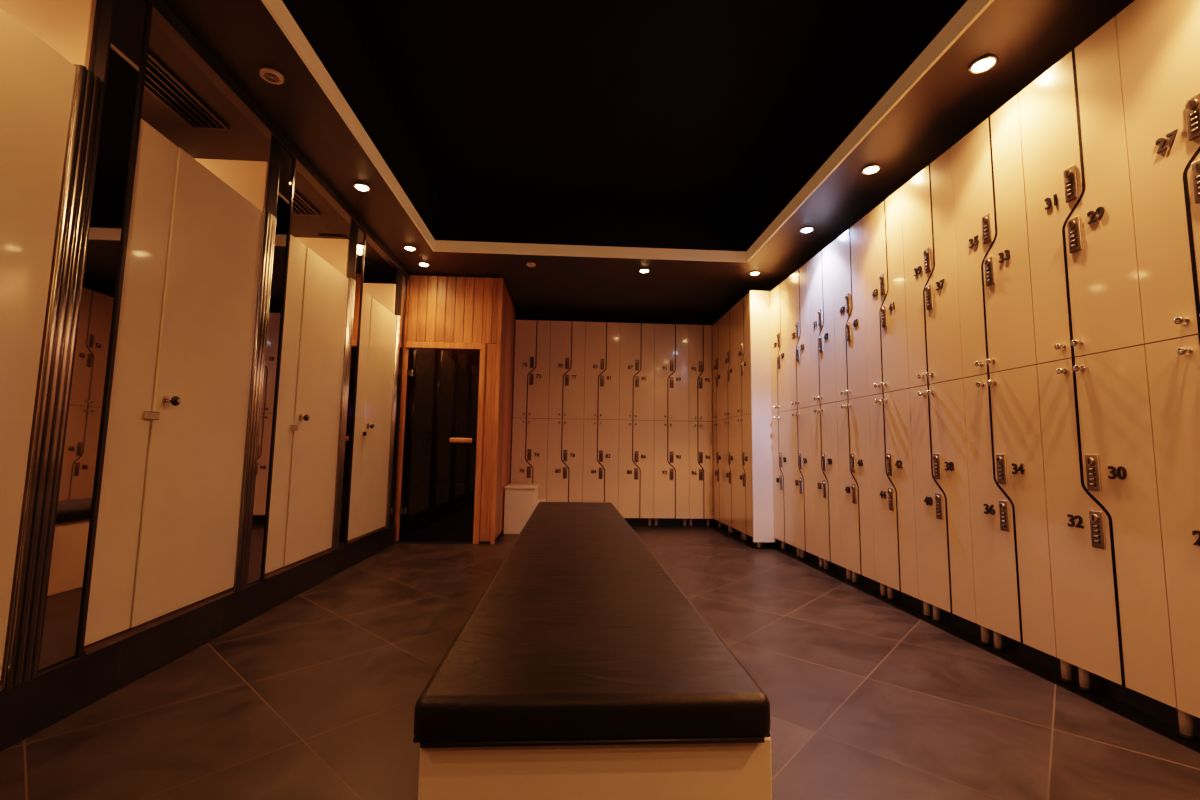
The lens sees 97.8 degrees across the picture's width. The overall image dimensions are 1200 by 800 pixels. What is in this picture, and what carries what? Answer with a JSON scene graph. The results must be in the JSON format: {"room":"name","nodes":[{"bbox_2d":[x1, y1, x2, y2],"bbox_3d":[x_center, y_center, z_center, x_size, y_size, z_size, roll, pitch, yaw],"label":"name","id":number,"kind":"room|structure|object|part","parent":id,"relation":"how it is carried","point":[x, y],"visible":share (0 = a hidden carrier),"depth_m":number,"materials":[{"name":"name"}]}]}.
{"room":"changing room","nodes":[
{"label":"changing room","id":0,"kind":"room"},
{"bbox_2d":[318,235,372,265],"bbox_3d":[-2.052,-1.209,4.259,0.186,0.013,0.616,1,-6,-3],"label":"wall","id":1,"kind":"structure","parent":0,"point":[367,263],"depth_m":3.98,"materials":[{"name":"brown paint"}]},
{"bbox_2d":[394,318,717,521],"bbox_3d":[-0.473,0.237,6.421,4.870,2.420,0.140,1,-6,-3],"label":"wall","id":2,"kind":"structure","parent":0,"point":[712,520],"depth_m":6.30,"materials":[{"name":"paint"}]},
{"bbox_2d":[624,518,1199,736],"bbox_3d":[1.434,1.113,3.191,2.176,0.098,6.789,4,-6,-25],"label":"baseboard","id":3,"kind":"structure","parent":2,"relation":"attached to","point":[1162,711],"depth_m":2.19,"materials":[{"name":"black plastic"}]},
{"bbox_2d":[0,519,1199,799],"bbox_3d":[-0.248,1.098,2.293,5.200,0.100,8.200,1,-6,-3],"label":"floor","id":4,"kind":"structure","parent":0,"point":[314,696],"depth_m":1.69,"materials":[{"name":"tile"}]},
{"bbox_2d":[0,524,395,750],"bbox_3d":[-2.119,0.841,1.327,1.050,0.165,6.440,1,-6,-3],"label":"baseboard","id":5,"kind":"structure","parent":4,"relation":"on","point":[63,689],"depth_m":1.88,"materials":[{"name":"stone"}]},
{"bbox_2d":[0,0,95,69],"bbox_3d":[-2.129,-0.267,1.553,0.988,2.085,0.025,1,-6,-3],"label":"wall","id":6,"kind":"structure","parent":5,"relation":"on","point":[66,26],"depth_m":1.65,"materials":[{"name":"paint"}]},
{"bbox_2d":[0,8,75,690],"bbox_3d":[-1.547,-0.148,1.119,0.068,1.780,0.730,1,-6,-3],"label":"door","id":7,"kind":"structure","parent":6,"relation":"in","point":[36,81],"depth_m":1.42,"materials":[{"name":"cream laminate"},{"name":"brushed aluminium"}]},
{"bbox_2d":[0,64,104,688],"bbox_3d":[-1.591,-0.114,1.524,0.046,1.790,0.082,1,-6,-3],"label":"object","id":8,"kind":"object","parent":5,"relation":"on","point":[26,610],"visible":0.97,"depth_m":1.51,"materials":[{"name":"silver metal"}]},
{"bbox_2d":[36,0,152,675],"bbox_3d":[-1.611,-0.333,1.663,0.052,2.253,0.146,1,-6,-3],"label":"wall mirror","id":9,"kind":"object","parent":5,"relation":"on","point":[121,28],"visible":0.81,"depth_m":1.66,"materials":[{"name":"clear glass"}]},
{"bbox_2d":[194,158,268,211],"bbox_3d":[-2.184,-0.173,2.517,0.988,2.085,0.025,1,-6,-3],"label":"wall","id":10,"kind":"structure","parent":5,"relation":"on","point":[249,179],"depth_m":2.62,"materials":[{"name":"paint"}]},
{"bbox_2d":[83,118,263,654],"bbox_3d":[-1.602,-0.054,2.083,0.068,1.780,0.730,1,-6,-3],"label":"door","id":11,"kind":"structure","parent":10,"relation":"in","point":[169,512],"depth_m":1.98,"materials":[{"name":"cream laminate"},{"name":"brushed aluminium"}]},
{"bbox_2d":[227,211,275,591],"bbox_3d":[-1.646,-0.019,2.488,0.046,1.790,0.082,1,-6,-3],"label":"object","id":12,"kind":"object","parent":5,"relation":"on","point":[269,223],"visible":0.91,"depth_m":2.47,"materials":[{"name":"silver metal"}]},
{"bbox_2d":[247,141,295,585],"bbox_3d":[-1.666,-0.238,2.627,0.052,2.253,0.146,1,-6,-3],"label":"wall mirror","id":13,"kind":"object","parent":5,"relation":"on","point":[282,165],"visible":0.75,"depth_m":2.64,"materials":[{"name":"clear glass"}]},
{"bbox_2d":[295,237,348,276],"bbox_3d":[-2.239,-0.078,3.481,0.988,2.085,0.025,1,-6,-3],"label":"wall","id":14,"kind":"structure","parent":5,"relation":"on","point":[335,252],"depth_m":3.58,"materials":[{"name":"paint"}]},
{"bbox_2d":[146,0,408,278],"bbox_3d":[-1.591,-1.447,1.581,0.058,0.054,6.440,1,-6,-3],"label":"trim","id":15,"kind":"structure","parent":14,"relation":"attached to","point":[163,17],"depth_m":2.40,"materials":[{"name":"brown paint"}]},
{"bbox_2d":[264,235,348,579],"bbox_3d":[-1.657,0.041,3.047,0.068,1.780,0.730,1,-6,-3],"label":"door","id":16,"kind":"structure","parent":14,"relation":"in","point":[300,526],"depth_m":2.98,"materials":[{"name":"cream laminate"},{"name":"brushed aluminium"}]},
{"bbox_2d":[327,278,355,550],"bbox_3d":[-1.701,0.075,3.451,0.046,1.790,0.082,1,-6,-3],"label":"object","id":17,"kind":"object","parent":5,"relation":"on","point":[351,283],"visible":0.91,"depth_m":3.43,"materials":[{"name":"silver metal"}]},
{"bbox_2d":[339,224,365,546],"bbox_3d":[-1.721,-0.144,3.591,0.052,2.253,0.146,1,-6,-3],"label":"wall mirror","id":18,"kind":"object","parent":5,"relation":"on","point":[357,242],"visible":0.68,"depth_m":3.60,"materials":[{"name":"clear glass"}]},
{"bbox_2d":[363,283,395,527],"bbox_3d":[-2.294,0.017,4.444,0.988,2.085,0.025,1,-6,-3],"label":"wall","id":19,"kind":"structure","parent":5,"relation":"on","point":[384,294],"depth_m":4.55,"materials":[{"name":"paint"}]},
{"bbox_2d":[347,291,395,544],"bbox_3d":[-1.712,0.136,4.011,0.068,1.780,0.730,1,-6,-3],"label":"door","id":20,"kind":"structure","parent":19,"relation":"in","point":[369,478],"depth_m":3.96,"materials":[{"name":"cream laminate"},{"name":"chrome metal"}]},
{"bbox_2d":[382,315,400,528],"bbox_3d":[-1.756,0.170,4.415,0.046,1.790,0.082,1,-6,-3],"label":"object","id":21,"kind":"object","parent":5,"relation":"on","point":[398,318],"visible":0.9,"depth_m":4.39,"materials":[{"name":"silver metal"}]},
{"bbox_2d":[390,272,406,525],"bbox_3d":[-1.775,-0.051,4.538,0.052,2.253,0.112,1,-6,-3],"label":"wall mirror","id":22,"kind":"object","parent":5,"relation":"on","point":[400,296],"visible":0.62,"depth_m":4.57,"materials":[{"name":"clear glass"}]},
{"bbox_2d":[394,275,514,543],"bbox_3d":[-1.376,0.111,5.217,0.869,2.408,1.145,1,-6,-3],"label":"cabin","id":23,"kind":"object","parent":4,"relation":"on","point":[454,449],"visible":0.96,"depth_m":4.71,"materials":[{"name":"brown wood"}]},
{"bbox_3d":[-1.425,0.382,4.647,0.639,1.694,0.070,1,-6,-3],"label":"glass door","id":24,"kind":"part","parent":23,"relation":"part of","materials":[{"name":"grey glass"}]},
{"bbox_2d":[503,483,545,533],"bbox_3d":[-0.769,1.117,5.430,0.395,0.465,0.515,1,-6,-3],"label":"box","id":25,"kind":"object","parent":4,"relation":"on","point":[521,499],"visible":0.76,"depth_m":5.19,"materials":[{"name":"white laminate"}]},
{"bbox_2d":[511,320,550,498],"bbox_3d":[-0.785,0.261,6.044,0.395,2.290,0.549,1,-6,-3],"label":"tall cabinet","id":26,"kind":"object","parent":4,"relation":"on","point":[532,337],"visible":0.9,"depth_m":5.82,"materials":[{"name":"laminate"}]},
{"bbox_2d":[546,321,585,501],"bbox_3d":[-0.391,0.269,6.066,0.395,2.290,0.549,1,-6,-3],"label":"tall cabinet","id":27,"kind":"object","parent":4,"relation":"on","point":[567,338],"visible":0.95,"depth_m":5.83,"materials":[{"name":"laminate"}]},
{"bbox_2d":[413,502,771,799],"bbox_3d":[-0.096,0.823,2.291,0.544,0.452,3.076,1,-6,-3],"label":"upholstered bench","id":28,"kind":"object","parent":4,"relation":"on","point":[582,669],"visible":1,"depth_m":0.81,"materials":[{"name":"leather"}]},
{"bbox_2d":[582,322,619,509],"bbox_3d":[0.003,0.277,6.087,0.395,2.290,0.549,1,-6,-3],"label":"tall cabinet","id":29,"kind":"object","parent":4,"relation":"on","point":[602,339],"visible":0.93,"depth_m":5.86,"materials":[{"name":"laminate"}]},
{"bbox_2d":[618,323,654,526],"bbox_3d":[0.398,0.285,6.109,0.395,2.290,0.549,1,-6,-3],"label":"tall cabinet","id":30,"kind":"object","parent":4,"relation":"on","point":[636,381],"visible":0.94,"depth_m":5.87,"materials":[{"name":"laminate"}]},
{"bbox_2d":[654,324,688,526],"bbox_3d":[0.792,0.293,6.131,0.395,2.290,0.549,1,-6,-3],"label":"tall cabinet","id":31,"kind":"object","parent":4,"relation":"on","point":[671,341],"visible":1,"depth_m":5.89,"materials":[{"name":"laminate"}]},
{"bbox_2d":[689,325,712,526],"bbox_3d":[1.123,0.300,6.149,0.268,2.290,0.549,1,-6,-3],"label":"tall cabinet","id":32,"kind":"object","parent":4,"relation":"on","point":[700,336],"visible":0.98,"depth_m":5.91,"materials":[{"name":"laminate"}]},
{"bbox_2d":[712,317,729,533],"bbox_3d":[1.578,0.266,5.737,0.649,2.290,0.427,1,-6,-3],"label":"tall cabinet","id":33,"kind":"object","parent":4,"relation":"on","point":[717,327],"visible":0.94,"depth_m":5.71,"materials":[{"name":"laminate"}]},
{"bbox_2d":[722,305,743,539],"bbox_3d":[1.602,0.224,5.313,0.649,2.290,0.427,1,-6,-3],"label":"tall cabinet","id":34,"kind":"object","parent":4,"relation":"on","point":[728,319],"visible":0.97,"depth_m":5.28,"materials":[{"name":"laminate"}]},
{"bbox_2d":[735,290,775,548],"bbox_3d":[1.627,0.176,4.880,0.649,2.302,0.445,1,-6,-3],"label":"tall cabinet","id":35,"kind":"object","parent":4,"relation":"on","point":[742,308],"depth_m":4.70,"materials":[{"name":"laminate"}]},
{"bbox_3d":[1.446,0.121,4.660,0.198,2.242,0.017,1,-6,-3],"label":"locker end panel","id":36,"kind":"part","parent":35,"relation":"part of","materials":[{"name":"white laminate"}]},
{"bbox_2d":[770,279,800,557],"bbox_3d":[1.780,0.144,4.475,0.549,2.290,0.380,1,-6,-3],"label":"tall cabinet","id":37,"kind":"object","parent":4,"relation":"on","point":[782,503],"visible":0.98,"depth_m":4.45,"materials":[{"name":"laminate"}]},
{"bbox_2d":[787,263,823,568],"bbox_3d":[1.802,0.107,4.098,0.549,2.290,0.380,1,-6,-3],"label":"tall cabinet","id":38,"kind":"object","parent":4,"relation":"on","point":[797,283],"visible":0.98,"depth_m":4.07,"materials":[{"name":"laminate"}]},
{"bbox_2d":[807,243,851,581],"bbox_3d":[1.823,0.070,3.720,0.549,2.290,0.380,1,-6,-3],"label":"tall cabinet","id":39,"kind":"object","parent":4,"relation":"on","point":[825,465],"visible":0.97,"depth_m":3.69,"materials":[{"name":"laminate"}]},
{"bbox_2d":[832,219,887,597],"bbox_3d":[1.845,0.032,3.342,0.549,2.290,0.380,1,-6,-3],"label":"tall cabinet","id":40,"kind":"object","parent":4,"relation":"on","point":[852,392],"visible":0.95,"depth_m":3.31,"materials":[{"name":"laminate"}]},
{"bbox_2d":[862,188,932,618],"bbox_3d":[1.866,-0.005,2.965,0.549,2.290,0.380,1,-6,-3],"label":"tall cabinet","id":41,"kind":"object","parent":4,"relation":"on","point":[895,551],"visible":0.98,"depth_m":2.94,"materials":[{"name":"laminate"}]},
{"bbox_2d":[901,148,991,645],"bbox_3d":[1.888,-0.042,2.587,0.549,2.290,0.380,1,-6,-3],"label":"tall cabinet","id":42,"kind":"object","parent":4,"relation":"on","point":[945,571],"visible":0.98,"depth_m":2.55,"materials":[{"name":"paint"}]},
{"bbox_2d":[951,94,1074,684],"bbox_3d":[1.909,-0.079,2.210,0.549,2.290,0.380,1,-6,-3],"label":"tall cabinet","id":43,"kind":"object","parent":4,"relation":"on","point":[1011,550],"visible":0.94,"depth_m":2.17,"materials":[{"name":"paint"}]},
{"bbox_2d":[1018,16,1198,741],"bbox_3d":[1.931,-0.116,1.832,0.549,2.290,0.380,1,-6,-3],"label":"tall cabinet","id":44,"kind":"object","parent":4,"relation":"on","point":[1110,599],"visible":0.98,"depth_m":1.79,"materials":[{"name":"paint"}]},
{"bbox_2d":[1116,0,1199,717],"bbox_3d":[1.952,-0.153,1.455,0.549,2.290,0.380,1,-6,-3],"label":"tall cabinet","id":45,"kind":"object","parent":4,"relation":"on","point":[1159,40],"visible":1,"depth_m":1.56,"materials":[{"name":"paint"}]},
{"bbox_2d":[141,0,1134,324],"bbox_3d":[-0.207,-1.698,2.571,5.200,0.680,8.200,1,-6,-3],"label":"ceiling","id":46,"kind":"structure","parent":0,"point":[664,100],"depth_m":2.94,"materials":[{"name":"paint"}]},
{"bbox_2d":[144,50,228,129],"bbox_3d":[-1.943,-1.398,2.332,0.186,0.013,0.616,1,-6,-3],"label":"ceiling vent","id":47,"kind":"object","parent":46,"relation":"in","point":[160,82],"depth_m":2.41,"materials":[{"name":"brown metal"}]},
{"bbox_2d":[259,67,283,84],"bbox_3d":[-1.418,-1.397,2.261,0.090,0.016,0.090,1,-6,-3],"label":"ceiling speaker","id":48,"kind":"object","parent":46,"relation":"in","point":[270,75],"depth_m":2.25},
{"bbox_2d":[292,189,320,215],"bbox_3d":[-1.997,-1.304,3.295,0.186,0.013,0.616,1,-6,-3],"label":"ceiling vent","id":49,"kind":"object","parent":46,"relation":"in","point":[301,207],"depth_m":3.50,"materials":[{"name":"brown metal"}]},
{"bbox_2d":[353,183,370,191],"bbox_3d":[-1.462,-1.307,3.216,0.100,0.030,0.100,1,-6,-3],"label":"recessed light","id":50,"kind":"object","parent":46,"relation":"in","point":[362,187],"visible":1,"depth_m":3.20,"materials":[{"name":"silver metal"}]},
{"bbox_2d":[403,245,416,250],"bbox_3d":[-1.517,-1.212,4.179,0.100,0.030,0.100,1,-6,-3],"label":"recessed light","id":51,"kind":"object","parent":46,"relation":"in","point":[406,247],"visible":1,"depth_m":4.16,"materials":[{"name":"silver metal"}]},
{"bbox_2d":[418,262,429,266],"bbox_3d":[-1.527,-1.177,4.538,0.100,0.030,0.100,1,-6,-3],"label":"recessed light","id":52,"kind":"object","parent":46,"relation":"in","point":[424,264],"visible":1,"depth_m":4.52,"materials":[{"name":"silver metal"}]},
{"bbox_2d":[526,263,535,266],"bbox_3d":[-0.595,-1.158,4.508,0.080,0.026,0.080,1,-6,-3],"label":"smoke detector","id":53,"kind":"object","parent":46,"relation":"attached to","point":[527,264],"visible":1,"depth_m":4.49,"materials":[{"name":"white plastic"}]},
{"bbox_2d":[282,0,967,250],"bbox_3d":[0.093,-1.724,1.779,2.587,0.415,5.148,1,-6,-3],"label":"trim","id":54,"kind":"structure","parent":46,"relation":"attached to","point":[904,29],"depth_m":3.51,"materials":[{"name":"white paint"}]},
{"bbox_2d":[261,0,993,262],"bbox_3d":[0.090,-1.473,1.745,2.590,0.091,5.170,1,-6,-3],"label":"trim","id":55,"kind":"structure","parent":46,"relation":"attached to","point":[971,10],"depth_m":2.88,"materials":[{"name":"beige"}]},
{"bbox_2d":[639,268,649,272],"bbox_3d":[0.391,-1.141,4.613,0.100,0.030,0.100,1,-6,-3],"label":"recessed light","id":56,"kind":"object","parent":46,"relation":"in","point":[643,270],"visible":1,"depth_m":4.59,"materials":[{"name":"silver metal"}]},
{"bbox_2d":[749,271,760,275],"bbox_3d":[1.371,-1.124,4.637,0.100,0.030,0.100,1,-6,-3],"label":"recessed light","id":57,"kind":"object","parent":46,"relation":"in","point":[753,273],"visible":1,"depth_m":4.62,"materials":[{"name":"silver metal"}]},
{"bbox_2d":[799,226,814,232],"bbox_3d":[1.473,-1.213,3.725,0.100,0.030,0.100,1,-6,-3],"label":"recessed light","id":58,"kind":"object","parent":46,"relation":"in","point":[807,229],"visible":1,"depth_m":3.71,"materials":[{"name":"silver metal"}]},
{"bbox_2d":[861,164,880,174],"bbox_3d":[1.518,-1.291,2.931,0.100,0.030,0.100,1,-6,-3],"label":"recessed light","id":59,"kind":"object","parent":46,"relation":"in","point":[874,168],"visible":1,"depth_m":2.92,"materials":[{"name":"silver metal"}]},
{"bbox_2d":[968,55,998,73],"bbox_3d":[1.564,-1.369,2.136,0.100,0.030,0.100,1,-6,-3],"label":"recessed light","id":60,"kind":"object","parent":46,"relation":"in","point":[983,64],"visible":1,"depth_m":2.12,"materials":[{"name":"silver metal"}]}
]}

